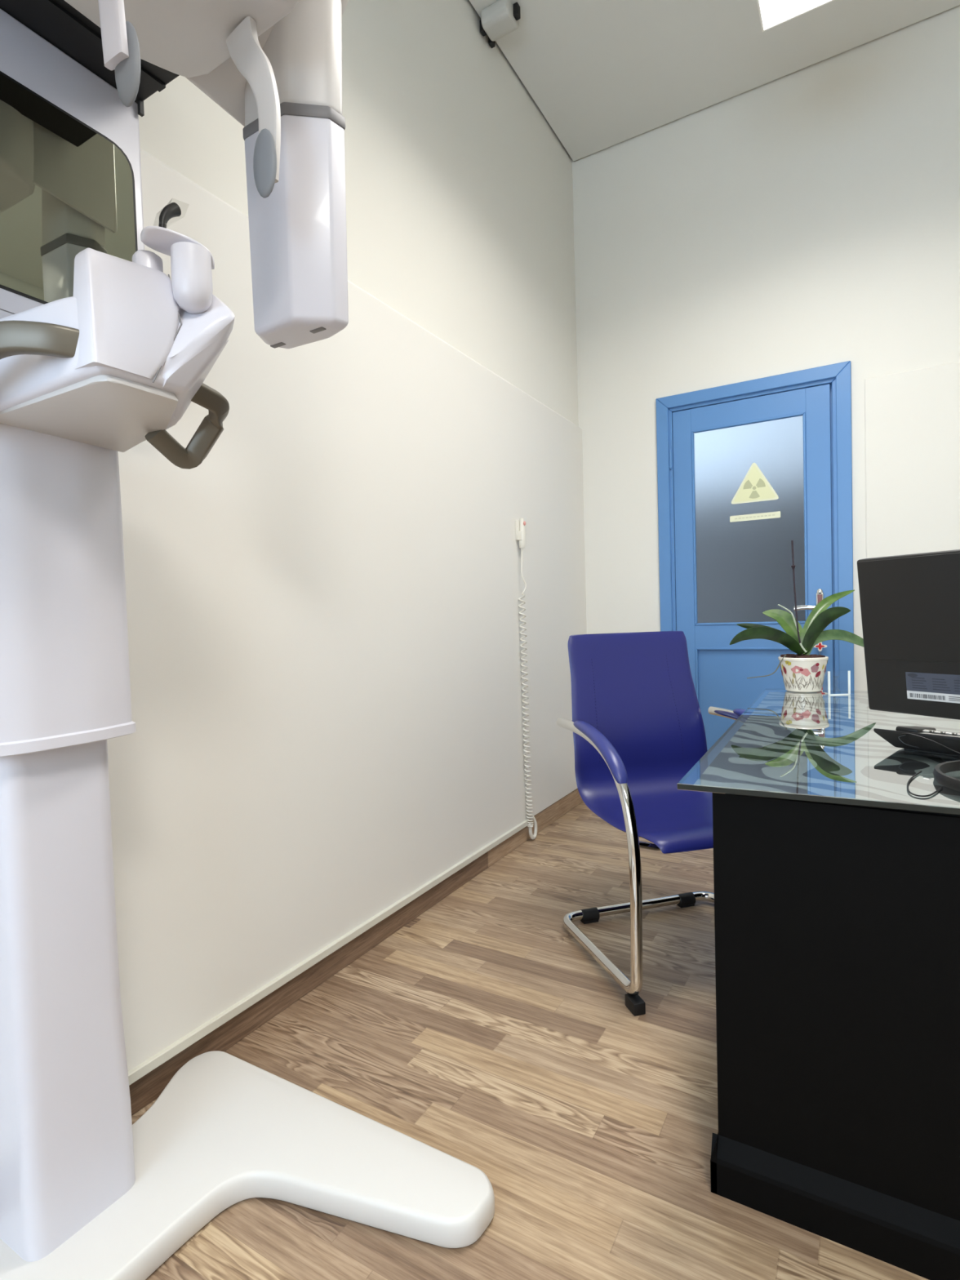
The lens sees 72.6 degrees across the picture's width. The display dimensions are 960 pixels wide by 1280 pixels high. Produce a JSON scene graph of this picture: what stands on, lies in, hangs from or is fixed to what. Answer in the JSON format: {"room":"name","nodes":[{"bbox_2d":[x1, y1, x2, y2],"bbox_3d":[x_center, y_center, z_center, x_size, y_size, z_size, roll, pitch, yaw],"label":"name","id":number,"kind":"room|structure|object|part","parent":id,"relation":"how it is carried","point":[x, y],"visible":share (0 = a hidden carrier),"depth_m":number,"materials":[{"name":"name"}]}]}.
{"room":"radiology room","nodes":[
{"label":"radiology room","id":0,"kind":"room"},
{"bbox_2d":[138,0,578,426],"bbox_3d":[-0.951,-0.780,1.247,0.120,3.632,6.058,-1,2,30],"label":"wall","id":1,"kind":"structure","parent":0,"point":[459,187],"depth_m":2.55,"materials":[{"name":"white paint"}]},
{"bbox_2d":[128,819,529,1085],"bbox_3d":[-1.065,0.963,0.855,0.014,0.024,5.115,-1,2,30],"label":"trim","id":2,"kind":"structure","parent":1,"relation":"attached to","point":[156,1060],"depth_m":1.79,"materials":[{"name":"white plastic"}]},
{"bbox_2d":[106,148,586,1071],"bbox_3d":[-0.898,-0.022,1.185,0.020,2.118,5.938,-1,2,30],"label":"wall panel","id":3,"kind":"object","parent":1,"relation":"attached to","point":[322,609],"depth_m":1.90,"materials":[{"name":"white paint"}]},
{"bbox_2d":[128,787,583,1115],"bbox_3d":[-0.869,0.989,1.219,0.012,0.094,5.938,-1,2,30],"label":"baseboard","id":4,"kind":"structure","parent":1,"relation":"attached to","point":[148,1088],"depth_m":1.91,"materials":[{"name":"brown wood"}]},
{"bbox_2d":[515,517,537,839],"bbox_3d":[0.225,0.190,3.032,0.046,1.497,0.095,-1,2,30],"label":"switch","id":5,"kind":"object","parent":1,"relation":"attached to","point":[520,530],"visible":1,"depth_m":3.01,"materials":[{"name":"white plastic"}]},
{"bbox_2d":[131,801,928,1279],"bbox_3d":[1.442,1.020,1.143,4.324,0.100,8.378,-1,2,30],"label":"floor","id":6,"kind":"structure","parent":0,"point":[481,1032],"depth_m":1.48,"materials":[{"name":"brown wood"}]},
{"bbox_2d":[0,0,494,1279],"bbox_3d":[-0.558,-0.145,0.951,0.798,2.360,0.890,-1,2,30],"label":"machine","id":7,"kind":"object","parent":6,"relation":"on","point":[103,353],"visible":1,"depth_m":1.09,"materials":[{"name":"white plastic"}]},
{"bbox_3d":[-0.632,-0.354,0.865,0.259,0.097,0.099,-1,2,23],"label":"grip handle","id":8,"kind":"part","parent":7,"relation":"part of","materials":[{"name":"brown"}]},
{"bbox_2d":[0,73,135,302],"bbox_3d":[-0.826,-0.787,1.109,0.003,0.362,0.501,-1,2,30],"label":"mirror","id":9,"kind":"object","parent":7,"relation":"attached to","point":[68,185],"depth_m":1.19,"materials":[{"name":"grey mirror"}]},
{"bbox_3d":[-0.766,-1.202,1.056,0.310,0.244,0.552,-1,2,30],"label":"carriage rail","id":10,"kind":"part","parent":7,"relation":"part of","materials":[{"name":"black"}]},
{"bbox_3d":[-0.471,-0.431,0.881,0.074,0.161,0.129,-1,2,30],"label":"support post","id":11,"kind":"part","parent":7,"relation":"part of","materials":[{"name":"white plastic"}]},
{"bbox_3d":[-0.466,-0.484,0.920,0.036,0.114,0.036,-1,2,30],"label":"chin post","id":12,"kind":"part","parent":7,"relation":"part of","materials":[{"name":"white plastic"}]},
{"bbox_3d":[-0.433,-0.584,0.912,0.017,0.058,0.033,-1,2,30],"label":"bite rod","id":13,"kind":"part","parent":7,"relation":"part of","materials":[{"name":"black plastic"}]},
{"bbox_2d":[140,226,214,269],"bbox_3d":[-0.421,-0.542,0.912,0.093,0.031,0.064,-3,2,-23],"label":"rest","id":14,"kind":"object","parent":7,"relation":"on","point":[180,246],"depth_m":0.89,"materials":[{"name":"white plastic"}]},
{"bbox_3d":[-0.459,-0.340,1.044,0.121,0.112,0.091,-1,2,23],"label":"grip handle","id":15,"kind":"part","parent":7,"relation":"part of","materials":[{"name":"brown"}]},
{"bbox_3d":[-0.400,-0.496,0.907,0.052,0.082,0.052,-1,2,30],"label":"chin post","id":16,"kind":"part","parent":7,"relation":"part of","materials":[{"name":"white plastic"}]},
{"bbox_3d":[-0.472,-1.113,0.857,0.418,0.385,0.820,-1,2,30],"label":"rotating arm","id":17,"kind":"part","parent":7,"relation":"part of","materials":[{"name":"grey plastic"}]},
{"bbox_2d":[556,631,746,1016],"bbox_3d":[0.605,0.472,2.042,0.620,0.984,0.585,-2,2,-15],"label":"chair","id":18,"kind":"object","parent":6,"relation":"on","point":[637,724],"visible":0.8,"depth_m":2.21,"materials":[{"name":"blue leather"}]},
{"bbox_2d":[676,688,959,1279],"bbox_3d":[1.421,0.584,1.423,1.638,0.754,1.563,-1,2,30],"label":"desk","id":19,"kind":"object","parent":6,"relation":"on","point":[837,886],"visible":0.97,"depth_m":1.09,"materials":[{"name":"black plastic"}]},
{"bbox_2d":[729,540,863,693],"bbox_3d":[1.161,-0.088,2.346,0.570,0.541,0.183,-2,2,5],"label":"potted orchid","id":20,"kind":"object","parent":19,"relation":"on","point":[803,672],"visible":0.99,"depth_m":2.32,"materials":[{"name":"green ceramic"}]},
{"bbox_3d":[1.159,0.121,2.343,0.162,0.124,0.162,-1,2,30],"label":"flower pot","id":21,"kind":"part","parent":20,"relation":"part of","materials":[{"name":"beige ceramic"}]},
{"bbox_3d":[1.409,0.213,1.411,1.638,0.011,1.563,-1,2,30],"label":"glass","id":22,"kind":"part","parent":19,"relation":"part of","materials":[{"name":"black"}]},
{"bbox_3d":[1.098,0.627,0.810,1.535,0.728,0.040,-1,2,30],"label":"panel","id":23,"kind":"part","parent":19,"relation":"part of","materials":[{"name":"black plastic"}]},
{"bbox_2d":[826,669,850,695],"bbox_3d":[1.215,0.144,2.230,0.075,0.082,0.041,-2,2,0],"label":"block","id":24,"kind":"object","parent":19,"relation":"on","point":[828,671],"visible":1,"depth_m":2.21,"materials":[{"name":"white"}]},
{"bbox_2d":[857,549,959,791],"bbox_3d":[0.863,0.044,1.017,0.221,0.385,0.481,-2,2,-16],"label":"monitor","id":25,"kind":"object","parent":19,"relation":"on","point":[910,603],"visible":1,"depth_m":1.13,"materials":[{"name":"black plastic"}]},
{"bbox_2d":[873,725,959,757],"bbox_3d":[0.938,0.200,1.295,0.130,0.050,0.248,-3,2,-37],"label":"keyboard","id":26,"kind":"object","parent":19,"relation":"on","point":[910,738],"visible":1,"depth_m":1.30,"materials":[{"name":"black plastic"}]},
{"bbox_2d":[906,770,942,796],"bbox_3d":[0.731,0.236,1.078,0.050,0.003,0.182,-1,2,30],"label":"cable","id":27,"kind":"object","parent":19,"relation":"on","point":[920,771],"visible":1,"depth_m":1.03,"materials":[{"name":"black plastic"}]},
{"bbox_2d":[469,0,959,161],"bbox_3d":[0.780,-2.570,0.073,4.058,0.020,5.912,-1,2,30],"label":"ceiling","id":28,"kind":"structure","parent":0,"point":[603,74],"depth_m":2.95,"materials":[{"name":"white paint"}]},
{"bbox_2d":[480,0,520,48],"bbox_3d":[0.088,-2.595,2.751,0.175,0.068,0.140,-1,2,30],"label":"ceiling fitting","id":29,"kind":"object","parent":28,"relation":"attached to","point":[500,19],"visible":1,"depth_m":2.71,"materials":[{"name":"grey plastic"}]},
{"bbox_2d":[756,0,834,31],"bbox_3d":[0.825,-2.347,1.640,0.372,0.532,1.212,-1,2,30],"label":"ceiling lamp","id":30,"kind":"object","parent":28,"relation":"hanging from","point":[772,13],"visible":1,"depth_m":2.18,"materials":[{"name":"white paint"}]},
{"bbox_2d":[572,4,959,690],"bbox_3d":[2.361,-0.928,2.744,4.084,3.632,0.120,-1,2,30],"label":"wall","id":31,"kind":"structure","parent":0,"point":[808,217],"depth_m":3.19,"materials":[{"name":"white paint"}]},
{"bbox_2d":[655,360,854,751],"bbox_3d":[1.380,-0.195,3.323,0.901,2.187,0.175,-1,2,30],"label":"door","id":32,"kind":"structure","parent":31,"relation":"in","point":[717,574],"depth_m":3.29,"materials":[{"name":"blue paint"}]},
{"bbox_3d":[1.355,-0.586,3.301,0.514,0.994,0.006,-1,2,30],"label":"glass pane","id":33,"kind":"part","parent":32,"relation":"part of","materials":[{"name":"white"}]},
{"bbox_2d":[731,462,778,504],"bbox_3d":[1.374,-0.790,3.274,0.221,0.195,0.002,-1,2,30],"label":"warning sign","id":34,"kind":"object","parent":32,"relation":"attached to","point":[754,487],"visible":1,"depth_m":3.27,"materials":[{"name":"beige"}]},
{"bbox_2d":[729,511,780,522],"bbox_3d":[1.379,-0.618,3.280,0.236,0.031,0.001,-1,2,30],"label":"caption strip","id":35,"kind":"object","parent":32,"relation":"attached to","point":[771,514],"visible":1,"depth_m":3.28,"materials":[{"name":"beige"}]},
{"bbox_3d":[1.573,-0.153,3.137,0.119,0.030,0.045,-1,2,30],"label":"lever handle","id":36,"kind":"part","parent":32,"relation":"part of","materials":[{"name":"silver metal"}]},
{"bbox_3d":[1.631,-0.125,3.135,0.033,0.244,0.016,-1,2,30],"label":"handle plate","id":37,"kind":"part","parent":32,"relation":"part of","materials":[{"name":"silver metal"}]},
{"bbox_2d":[813,641,826,689],"bbox_3d":[1.628,0.063,3.128,0.061,0.420,0.027,-1,2,30],"label":"charm","id":38,"kind":"object","parent":32,"relation":"hanging from","point":[820,646],"visible":0.39,"depth_m":3.12,"materials":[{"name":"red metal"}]},
{"bbox_2d":[813,641,826,651],"bbox_3d":[1.626,0.030,3.125,0.061,0.049,0.005,-1,2,30],"label":"pendant","id":39,"kind":"object","parent":38,"relation":"attached to","point":[820,646],"depth_m":3.12,"materials":[{"name":"red ceramic"}]},
{"bbox_2d":[864,361,959,558],"bbox_3d":[2.954,-0.213,2.358,2.684,1.999,0.010,-1,2,30],"label":"wall panel","id":40,"kind":"object","parent":31,"relation":"attached to","point":[912,418],"depth_m":2.92,"materials":[{"name":"white paint"}]}
]}

